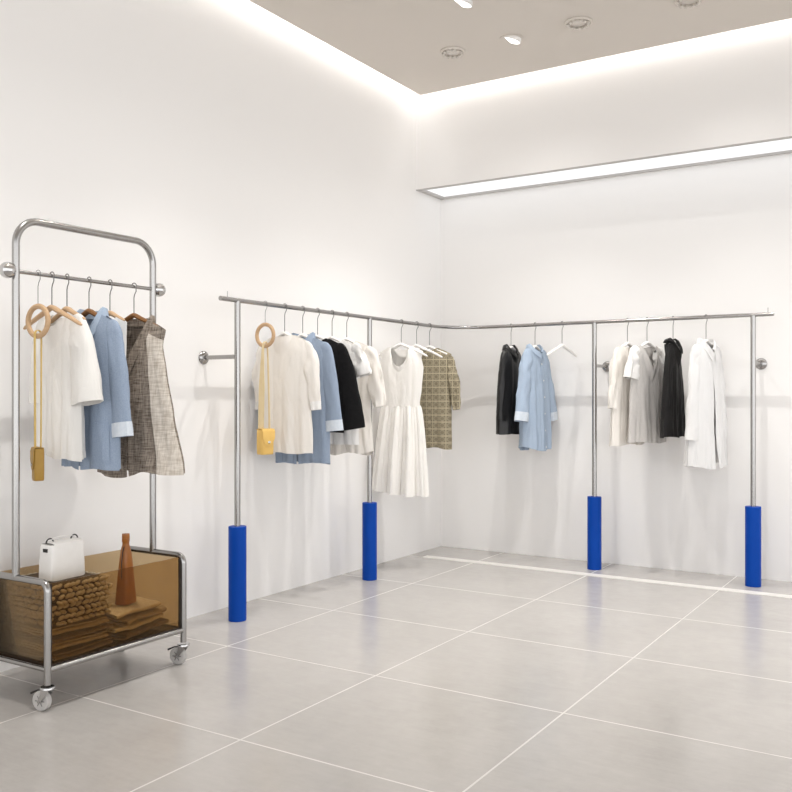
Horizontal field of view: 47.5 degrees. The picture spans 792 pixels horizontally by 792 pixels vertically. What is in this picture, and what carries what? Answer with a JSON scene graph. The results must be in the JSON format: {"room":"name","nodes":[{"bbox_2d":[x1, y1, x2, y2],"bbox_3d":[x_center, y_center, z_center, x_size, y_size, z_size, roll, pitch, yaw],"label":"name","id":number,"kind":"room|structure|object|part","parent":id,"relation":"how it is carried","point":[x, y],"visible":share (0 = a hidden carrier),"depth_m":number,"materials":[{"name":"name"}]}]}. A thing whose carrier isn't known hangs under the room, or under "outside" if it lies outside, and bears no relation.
{"room":"clothing store","nodes":[
{"label":"clothing store","id":0,"kind":"room"},
{"bbox_2d":[0,0,440,671],"bbox_3d":[-2.068,-0.700,3.500,0.150,3.800,9.150,0,0,32],"label":"wall","id":1,"kind":"structure","parent":0,"point":[254,157],"depth_m":4.96,"materials":[{"name":"white paint"}]},
{"bbox_2d":[0,546,791,791],"bbox_3d":[1.313,1.260,1.362,8.150,0.120,9.150,0,0,32],"label":"floor","id":2,"kind":"structure","parent":0,"point":[427,674],"depth_m":3.63,"materials":[{"name":"tile"}]},
{"bbox_2d":[0,218,189,710],"bbox_3d":[-1.322,0.243,3.841,0.500,1.913,0.844,0,0,32],"label":"rack","id":3,"kind":"object","parent":2,"relation":"on","point":[11,643],"visible":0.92,"depth_m":3.58,"materials":[{"name":"silver metal"}]},
{"bbox_3d":[-1.480,0.875,3.549,0.366,0.315,0.006,0,0,32],"label":"panel","id":4,"kind":"part","parent":3,"relation":"part of","materials":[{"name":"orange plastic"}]},
{"bbox_3d":[-1.492,0.900,3.532,0.417,0.400,0.026,0,0,32],"label":"frame","id":5,"kind":"part","parent":3,"relation":"part of","materials":[{"name":"silver metal"}]},
{"bbox_2d":[25,270,50,338],"bbox_3d":[-1.438,-0.368,3.616,0.142,0.278,0.020,0,0,30],"label":"hanger","id":6,"kind":"object","parent":3,"relation":"hanging from","point":[34,307],"visible":1,"depth_m":3.60,"materials":[{"name":"beige wood"}]},
{"bbox_2d":[30,330,43,480],"bbox_3d":[-1.442,0.037,3.614,0.049,0.606,0.056,0,0,-35],"label":"shoulder bag","id":7,"kind":"object","parent":6,"relation":"hanging from","point":[36,453],"visible":1,"depth_m":3.60,"materials":[{"name":"leather"}]},
{"bbox_3d":[-1.327,1.112,3.427,0.056,0.012,0.056,0,0,20],"label":"plate","id":8,"kind":"part","parent":3,"relation":"part of","materials":[{"name":"silver metal"}]},
{"bbox_2d":[23,271,81,329],"bbox_3d":[-1.404,-0.393,3.671,0.384,0.230,0.031,0,0,34],"label":"clothes hanger","id":9,"kind":"object","parent":3,"relation":"hanging from","point":[51,307],"visible":0.94,"depth_m":3.65,"materials":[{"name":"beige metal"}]},
{"bbox_2d":[24,636,112,660],"bbox_3d":[-1.385,1.017,3.695,0.324,0.030,0.299,0,0,30],"label":"folded garment","id":10,"kind":"object","parent":3,"relation":"on","point":[77,649],"visible":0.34,"depth_m":3.59,"materials":[{"name":"brown fabric"}]},
{"bbox_2d":[22,629,108,651],"bbox_3d":[-1.397,0.983,3.690,0.321,0.029,0.294,0,0,34],"label":"folded garment","id":11,"kind":"object","parent":10,"relation":"on","point":[36,644],"visible":0.3,"depth_m":3.57,"materials":[{"name":"beige fabric"}]},
{"bbox_2d":[21,622,112,643],"bbox_3d":[-1.381,0.953,3.692,0.316,0.021,0.294,0,0,30],"label":"folded garment","id":12,"kind":"object","parent":11,"relation":"on","point":[61,637],"visible":0.4,"depth_m":3.59,"materials":[{"name":"brown fabric"}]},
{"bbox_2d":[19,615,108,635],"bbox_3d":[-1.396,0.923,3.689,0.316,0.030,0.294,0,0,34],"label":"folded garment","id":13,"kind":"object","parent":12,"relation":"on","point":[37,629],"visible":0.38,"depth_m":3.58,"materials":[{"name":"beige fabric"}]},
{"bbox_2d":[17,603,111,625],"bbox_3d":[-1.385,0.881,3.694,0.322,0.046,0.311,0,0,30],"label":"folded knit","id":14,"kind":"object","parent":13,"relation":"on","point":[63,619],"visible":0.47,"depth_m":3.58,"materials":[{"name":"brown fabric"}]},
{"bbox_2d":[16,594,108,616],"bbox_3d":[-1.394,0.840,3.691,0.320,0.046,0.310,0,0,35],"label":"folded knit","id":15,"kind":"object","parent":14,"relation":"on","point":[27,608],"visible":0.52,"depth_m":3.58,"materials":[{"name":"brown fabric"}]},
{"bbox_2d":[14,583,112,605],"bbox_3d":[-1.385,0.800,3.694,0.321,0.046,0.311,0,0,30],"label":"folded knit","id":16,"kind":"object","parent":15,"relation":"on","point":[62,598],"visible":0.6,"depth_m":3.59,"materials":[{"name":"brown fabric"}]},
{"bbox_2d":[13,571,109,595],"bbox_3d":[-1.395,0.760,3.690,0.322,0.046,0.311,0,0,35],"label":"folded knit","id":17,"kind":"object","parent":16,"relation":"on","point":[90,579],"visible":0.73,"depth_m":3.60,"materials":[{"name":"brown fabric"}]},
{"bbox_2d":[39,534,84,581],"bbox_3d":[-1.357,0.652,3.660,0.087,0.170,0.175,0,0,28],"label":"handbag","id":18,"kind":"object","parent":17,"relation":"on","point":[61,559],"visible":0.98,"depth_m":3.61,"materials":[{"name":"white leather"}]},
{"bbox_3d":[-1.357,0.601,3.659,0.077,0.032,0.142,0,0,28],"label":"lid","id":19,"kind":"part","parent":18,"relation":"part of","materials":[{"name":"white leather"}]},
{"bbox_2d":[51,274,85,322],"bbox_3d":[-1.365,-0.407,3.733,0.263,0.202,0.031,0,0,38],"label":"clothes hanger","id":20,"kind":"object","parent":3,"relation":"hanging from","point":[66,308],"visible":0.85,"depth_m":3.73,"materials":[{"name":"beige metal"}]},
{"bbox_2d":[29,312,103,461],"bbox_3d":[-1.371,-0.038,3.735,0.490,0.610,0.125,0,0,38],"label":"coat","id":21,"kind":"object","parent":20,"relation":"hanging from","point":[71,374],"visible":0.95,"depth_m":3.67,"materials":[{"name":"white fabric"}]},
{"bbox_3d":[-1.303,0.000,3.829,0.030,1.426,0.735,0,0,32],"label":"hanging frame","id":22,"kind":"part","parent":3,"relation":"part of","materials":[{"name":"silver metal"}]},
{"bbox_2d":[81,277,96,316],"bbox_3d":[-1.305,-0.406,3.827,0.273,0.204,0.031,0,0,36],"label":"clothes hanger","id":23,"kind":"object","parent":3,"relation":"hanging from","point":[88,311],"visible":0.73,"depth_m":3.82,"materials":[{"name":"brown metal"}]},
{"bbox_2d":[61,307,133,470],"bbox_3d":[-1.277,-0.032,3.808,0.498,0.684,0.126,0,0,36],"label":"coat","id":24,"kind":"object","parent":23,"relation":"hanging from","point":[109,420],"visible":0.46,"depth_m":3.71,"materials":[{"name":"blue fabric"}]},
{"bbox_2d":[108,279,124,320],"bbox_3d":[-1.246,-0.415,3.920,0.193,0.187,0.031,0,0,35],"label":"clothes hanger","id":25,"kind":"object","parent":3,"relation":"hanging from","point":[111,313],"visible":0.7,"depth_m":3.91,"materials":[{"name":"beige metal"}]},
{"bbox_2d":[114,317,126,355],"bbox_3d":[-1.263,-0.097,3.931,0.272,0.487,0.115,0,0,35],"label":"shirt","id":26,"kind":"object","parent":25,"relation":"hanging from","point":[123,324],"visible":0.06,"depth_m":3.86,"materials":[{"name":"white fabric"}]},
{"bbox_3d":[-1.139,1.045,3.725,0.023,0.023,0.705,0,0,32],"label":"rail","id":27,"kind":"part","parent":3,"relation":"part of","materials":[{"name":"silver metal"}]},
{"bbox_2d":[106,618,168,639],"bbox_3d":[-1.206,1.011,3.964,0.303,0.038,0.271,0,0,26],"label":"folded garment","id":28,"kind":"object","parent":3,"relation":"on","point":[123,635],"visible":0.36,"depth_m":3.85,"materials":[{"name":"brown fabric"}]},
{"bbox_2d":[105,613,162,632],"bbox_3d":[-1.226,0.980,3.959,0.307,0.041,0.264,0,0,34],"label":"folded garment","id":29,"kind":"object","parent":28,"relation":"on","point":[115,628],"visible":0.29,"depth_m":3.85,"materials":[{"name":"beige fabric"}]},
{"bbox_2d":[104,605,166,625],"bbox_3d":[-1.207,0.950,3.963,0.306,0.039,0.253,0,0,26],"label":"folded garment","id":30,"kind":"object","parent":29,"relation":"on","point":[128,619],"visible":0.33,"depth_m":3.86,"materials":[{"name":"beige fabric"}]},
{"bbox_2d":[99,593,160,618],"bbox_3d":[-1.226,0.920,3.957,0.305,0.038,0.243,0,0,34],"label":"folded garment","id":31,"kind":"object","parent":30,"relation":"on","point":[141,604],"visible":0.47,"depth_m":3.90,"materials":[{"name":"beige fabric"}]},
{"bbox_2d":[115,533,135,604],"bbox_3d":[-1.177,0.749,3.922,0.068,0.303,0.098,0,0,12],"label":"vase","id":32,"kind":"object","parent":31,"relation":"on","point":[125,589],"visible":1,"depth_m":3.89,"materials":[{"name":"brown ceramic"}]},
{"bbox_2d":[124,283,157,325],"bbox_3d":[-1.174,-0.404,4.034,0.293,0.209,0.031,0,0,29],"label":"clothes hanger","id":33,"kind":"object","parent":3,"relation":"hanging from","point":[133,315],"visible":0.73,"depth_m":4.03,"materials":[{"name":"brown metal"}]},
{"bbox_2d":[97,315,184,477],"bbox_3d":[-1.137,0.003,4.014,0.518,0.724,0.166,0,0,29],"label":"dress","id":34,"kind":"object","parent":33,"relation":"hanging from","point":[154,447],"visible":0.62,"depth_m":3.93,"materials":[{"name":"grey fabric"}]},
{"bbox_3d":[-1.010,0.035,3.904,0.186,0.617,0.059,0,0,29],"label":"panel","id":35,"kind":"part","parent":34,"relation":"part of","materials":[{"name":"beige fabric"}]},
{"bbox_3d":[-1.115,0.900,4.128,0.417,0.400,0.026,0,0,32],"label":"frame","id":36,"kind":"part","parent":3,"relation":"part of","materials":[{"name":"silver metal"}]},
{"bbox_3d":[-0.950,1.112,4.023,0.056,0.012,0.056,0,0,16],"label":"plate","id":37,"kind":"part","parent":3,"relation":"part of","materials":[{"name":"silver metal"}]},
{"bbox_2d":[199,291,773,621],"bbox_3d":[0.530,0.323,5.927,3.640,1.754,1.591,0,0,-16],"label":"clothes rack","id":38,"kind":"object","parent":2,"relation":"on","point":[237,533],"visible":0.9,"depth_m":5.67,"materials":[{"name":"silver metal"}]},
{"bbox_3d":[-0.849,0.101,4.819,0.033,1.218,0.033,0,0,32],"label":"post","id":39,"kind":"part","parent":38,"relation":"part of","materials":[{"name":"silver metal"}]},
{"bbox_2d":[255,301,274,347],"bbox_3d":[-0.728,-0.399,5.011,0.142,0.263,0.020,0,0,32],"label":"hanger","id":40,"kind":"object","parent":38,"relation":"hanging from","point":[262,325],"visible":1,"depth_m":5.00,"materials":[{"name":"beige wood"}]},
{"bbox_2d":[256,341,274,454],"bbox_3d":[-0.729,0.011,5.011,0.082,0.628,0.085,0,0,44],"label":"shoulder bag","id":41,"kind":"object","parent":40,"relation":"hanging from","point":[265,436],"visible":1,"depth_m":5.00,"materials":[{"name":"yellow leather"}]},
{"bbox_2d":[275,303,290,336],"bbox_3d":[-0.637,-0.413,5.154,0.293,0.235,0.031,0,0,30],"label":"clothes hanger","id":42,"kind":"object","parent":38,"relation":"hanging from","point":[284,333],"visible":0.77,"depth_m":5.15,"materials":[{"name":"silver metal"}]},
{"bbox_2d":[252,335,320,453],"bbox_3d":[-0.625,-0.007,5.146,0.475,0.682,0.127,0,0,30],"label":"coat","id":43,"kind":"object","parent":42,"relation":"hanging from","point":[294,370],"visible":0.82,"depth_m":5.07,"materials":[{"name":"white fabric"}]},
{"bbox_2d":[298,306,307,337],"bbox_3d":[-0.549,-0.413,5.295,0.293,0.235,0.031,0,0,30],"label":"clothes hanger","id":44,"kind":"object","parent":38,"relation":"hanging from","point":[302,334],"visible":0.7,"depth_m":5.29,"materials":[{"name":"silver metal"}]},
{"bbox_2d":[275,332,343,463],"bbox_3d":[-0.531,0.012,5.285,0.519,0.773,0.126,0,0,30],"label":"coat","id":45,"kind":"object","parent":44,"relation":"hanging from","point":[328,419],"visible":0.37,"depth_m":5.19,"materials":[{"name":"blue fabric"}]},
{"bbox_2d":[315,308,324,339],"bbox_3d":[-0.472,-0.413,5.416,0.293,0.235,0.031,0,0,30],"label":"clothes hanger","id":46,"kind":"object","parent":38,"relation":"hanging from","point":[317,335],"visible":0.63,"depth_m":5.41,"materials":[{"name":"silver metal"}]},
{"bbox_2d":[322,338,364,432],"bbox_3d":[-0.434,-0.059,5.396,0.591,0.571,0.116,0,0,26],"label":"jacket","id":47,"kind":"object","parent":46,"relation":"hanging from","point":[350,400],"visible":0.22,"depth_m":5.29,"materials":[{"name":"black fabric"}]},
{"bbox_2d":[327,310,340,341],"bbox_3d":[-0.393,-0.413,5.540,0.293,0.235,0.031,0,0,30],"label":"clothes hanger","id":48,"kind":"object","parent":38,"relation":"hanging from","point":[331,337],"visible":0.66,"depth_m":5.52,"materials":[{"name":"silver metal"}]},
{"bbox_2d":[330,340,371,444],"bbox_3d":[-0.380,-0.022,5.531,0.542,0.644,0.115,0,0,33],"label":"short sleeved top","id":49,"kind":"object","parent":48,"relation":"hanging from","point":[358,357],"visible":0.18,"depth_m":5.43,"materials":[{"name":"white fabric"}]},
{"bbox_2d":[337,312,354,342],"bbox_3d":[-0.310,-0.413,5.671,0.293,0.235,0.031,0,0,30],"label":"clothes hanger","id":50,"kind":"object","parent":38,"relation":"hanging from","point":[346,338],"visible":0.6,"depth_m":5.66,"materials":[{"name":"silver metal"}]},
{"bbox_2d":[330,341,385,455],"bbox_3d":[-0.287,0.015,5.659,0.528,0.718,0.128,0,0,30],"label":"puff sleeved top","id":51,"kind":"object","parent":50,"relation":"hanging from","point":[372,386],"visible":0.3,"depth_m":5.57,"materials":[{"name":"white fabric"}]},
{"bbox_3d":[-0.173,0.101,5.890,0.033,1.218,0.033,0,0,32],"label":"post","id":52,"kind":"part","parent":38,"relation":"part of","materials":[{"name":"silver metal"}]},
{"bbox_2d":[378,319,427,356],"bbox_3d":[0.037,-0.399,6.221,0.414,0.264,0.031,0,0,30],"label":"clothes hanger","id":53,"kind":"object","parent":38,"relation":"hanging from","point":[401,343],"visible":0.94,"depth_m":6.20,"materials":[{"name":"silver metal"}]},
{"bbox_2d":[372,346,429,496],"bbox_3d":[0.029,0.172,6.221,0.433,1.034,0.282,0,0,24],"label":"dress","id":54,"kind":"object","parent":53,"relation":"hanging from","point":[400,467],"visible":0.96,"depth_m":6.14,"materials":[{"name":"white fabric"}]},
{"bbox_2d":[405,321,442,357],"bbox_3d":[0.146,-0.399,6.394,0.414,0.264,0.031,0,0,30],"label":"clothes hanger","id":55,"kind":"object","parent":38,"relation":"hanging from","point":[416,344],"visible":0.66,"depth_m":6.36,"materials":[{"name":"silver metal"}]},
{"bbox_2d":[425,323,446,354],"bbox_3d":[0.244,-0.413,6.549,0.293,0.235,0.031,0,0,30],"label":"clothes hanger","id":56,"kind":"object","parent":38,"relation":"hanging from","point":[429,346],"visible":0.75,"depth_m":6.54,"materials":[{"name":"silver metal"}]},
{"bbox_2d":[420,348,460,449],"bbox_3d":[0.261,0.019,6.540,0.455,0.733,0.125,0,0,26],"label":"checked top","id":57,"kind":"object","parent":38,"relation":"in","point":[441,381],"visible":0.61,"depth_m":6.47,"materials":[{"name":"beige fabric"}]},
{"bbox_3d":[0.718,-0.512,5.172,2.298,0.025,2.536,0,0,32],"label":"rail","id":58,"kind":"part","parent":38,"relation":"part of","materials":[{"name":"silver metal"}]},
{"bbox_2d":[514,344,557,450],"bbox_3d":[0.997,0.009,6.469,0.185,0.767,0.530,0,0,38],"label":"shirt","id":59,"kind":"object","parent":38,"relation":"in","point":[536,407],"visible":1,"depth_m":6.38,"materials":[{"name":"blue fabric"}]},
{"bbox_2d":[533,322,540,351],"bbox_3d":[1.001,-0.425,6.479,0.031,0.212,0.183,0,0,38],"label":"clothes hanger","id":60,"kind":"object","parent":38,"relation":"hanging from","point":[534,346],"visible":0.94,"depth_m":6.48,"materials":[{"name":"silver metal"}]},
{"bbox_2d":[546,321,576,356],"bbox_3d":[1.175,-0.406,6.369,0.354,0.249,0.031,0,0,-44],"label":"clothes hanger","id":61,"kind":"object","parent":38,"relation":"hanging from","point":[560,345],"visible":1,"depth_m":6.36,"materials":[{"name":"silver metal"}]},
{"bbox_3d":[1.376,0.101,6.242,0.033,1.218,0.033,0,0,32],"label":"post","id":62,"kind":"part","parent":38,"relation":"part of","materials":[{"name":"silver metal"}]},
{"bbox_2d":[620,318,632,347],"bbox_3d":[1.573,-0.425,6.117,0.183,0.212,0.031,0,0,-44],"label":"clothes hanger","id":63,"kind":"object","parent":38,"relation":"hanging from","point":[629,344],"visible":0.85,"depth_m":6.12,"materials":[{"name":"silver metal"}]},
{"bbox_2d":[608,345,644,445],"bbox_3d":[1.576,-0.002,6.114,0.442,0.676,0.125,0,0,-44],"label":"cardigan","id":64,"kind":"object","parent":63,"relation":"hanging from","point":[619,386],"visible":0.48,"depth_m":5.99,"materials":[{"name":"white fabric"}]},
{"bbox_2d":[641,317,655,348],"bbox_3d":[1.686,-0.425,6.045,0.183,0.212,0.031,0,0,-39],"label":"clothes hanger","id":65,"kind":"object","parent":38,"relation":"hanging from","point":[648,343],"visible":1,"depth_m":6.04,"materials":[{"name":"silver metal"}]},
{"bbox_2d":[623,345,665,442],"bbox_3d":[1.689,-0.011,6.047,0.486,0.657,0.117,0,0,-38],"label":"v-necked top","id":66,"kind":"object","parent":65,"relation":"hanging from","point":[644,367],"visible":0.94,"depth_m":5.96,"materials":[{"name":"white fabric"}]},
{"bbox_2d":[704,314,712,346],"bbox_3d":[2.012,-0.425,5.840,0.183,0.212,0.031,0,0,-40],"label":"clothes hanger","id":67,"kind":"object","parent":38,"relation":"hanging from","point":[707,341],"visible":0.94,"depth_m":5.84,"materials":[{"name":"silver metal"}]},
{"bbox_2d":[683,338,727,469],"bbox_3d":[2.011,0.048,5.835,0.468,0.844,0.180,0,0,-35],"label":"coat","id":68,"kind":"object","parent":67,"relation":"hanging from","point":[705,437],"visible":1,"depth_m":5.74,"materials":[{"name":"white fabric"}]},
{"bbox_3d":[2.256,0.101,5.685,0.033,1.218,0.033,0,0,32],"label":"post","id":69,"kind":"part","parent":38,"relation":"part of","materials":[{"name":"silver metal"}]},
{"label":"clothes hanger","id":70,"kind":"object","parent":38,"relation":"hanging from","visible":0},
{"bbox_2d":[660,338,684,437],"bbox_3d":[1.832,-0.055,5.953,0.125,0.658,0.352,0,0,36],"label":"coat","id":71,"kind":"object","parent":70,"relation":"hanging from","point":[672,419],"visible":1,"depth_m":5.87,"materials":[{"name":"fabric"}]},
{"bbox_2d":[423,555,791,598],"bbox_3d":[3.539,1.198,4.622,7.870,0.004,0.080,0,0,32],"label":"trim","id":72,"kind":"structure","parent":2,"relation":"on","point":[427,556],"depth_m":5.93,"materials":[{"name":"white"}]},
{"bbox_2d":[249,0,791,94],"bbox_3d":[0.915,-2.280,2.183,6.100,0.060,6.912,0,0,32],"label":"ceiling","id":73,"kind":"structure","parent":0,"point":[403,41],"depth_m":5.50,"materials":[{"name":"beige paint"}]},
{"bbox_2d":[440,46,464,58],"bbox_3d":[0.370,-2.236,5.868,0.164,0.031,0.164,0,0,32],"label":"recessed light","id":74,"kind":"object","parent":73,"relation":"in","point":[452,51],"visible":1,"depth_m":5.84,"materials":[{"name":"beige paint"}]},
{"bbox_2d":[449,0,474,7],"bbox_3d":[0.377,-2.249,5.130,0.152,0.063,0.152,0,0,32],"label":"ceiling spotlight","id":75,"kind":"object","parent":73,"relation":"attached to","point":[455,3],"visible":1,"depth_m":5.13,"materials":[{"name":"beige paint"}]},
{"bbox_2d":[499,34,523,43],"bbox_3d":[0.727,-2.249,5.666,0.152,0.063,0.152,0,0,32],"label":"ceiling spotlight","id":76,"kind":"object","parent":73,"relation":"attached to","point":[510,38],"visible":1,"depth_m":5.64,"materials":[{"name":"beige paint"}]},
{"bbox_2d":[565,16,591,30],"bbox_3d":[1.097,-2.236,5.409,0.164,0.031,0.164,0,0,32],"label":"recessed light","id":77,"kind":"object","parent":73,"relation":"in","point":[579,22],"visible":1,"depth_m":5.39,"materials":[{"name":"beige paint"}]},
{"bbox_2d":[674,0,702,8],"bbox_3d":[1.659,-2.236,5.101,0.164,0.031,0.164,0,0,32],"label":"recessed light","id":78,"kind":"object","parent":73,"relation":"in","point":[679,3],"visible":1,"depth_m":5.12,"materials":[{"name":"beige paint"}]},
{"bbox_2d":[416,18,791,189],"bbox_3d":[3.637,-2.087,4.898,8.000,1.025,0.388,0,0,32],"label":"wall","id":79,"kind":"structure","parent":0,"point":[735,86],"depth_m":6.05,"materials":[{"name":"white paint"}]},
{"bbox_2d":[416,136,791,199],"bbox_3d":[3.637,-1.597,4.898,8.000,0.056,0.389,0,0,32],"label":"linear light","id":80,"kind":"object","parent":79,"relation":"attached to","point":[783,145],"visible":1,"depth_m":6.26,"materials":[{"name":"grey plastic"}]},
{"bbox_2d":[441,153,791,581],"bbox_3d":[3.781,-0.700,5.126,8.000,3.800,0.150,0,0,32],"label":"wall","id":81,"kind":"structure","parent":0,"point":[715,238],"depth_m":6.41,"materials":[{"name":"white paint"}]},
{"bbox_3d":[0.841,-0.425,6.580,0.031,0.211,0.183,0,0,32],"label":"clothes hanger","id":82,"kind":"object","parent":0,"visible":0},
{"bbox_2d":[496,344,520,434],"bbox_3d":[0.842,-0.047,6.582,0.148,0.659,0.427,0,0,32],"label":"leather jacket","id":83,"kind":"object","parent":82,"relation":"hanging from","point":[507,385],"visible":0.73,"depth_m":6.44,"materials":[{"name":"black leather"}]}
]}

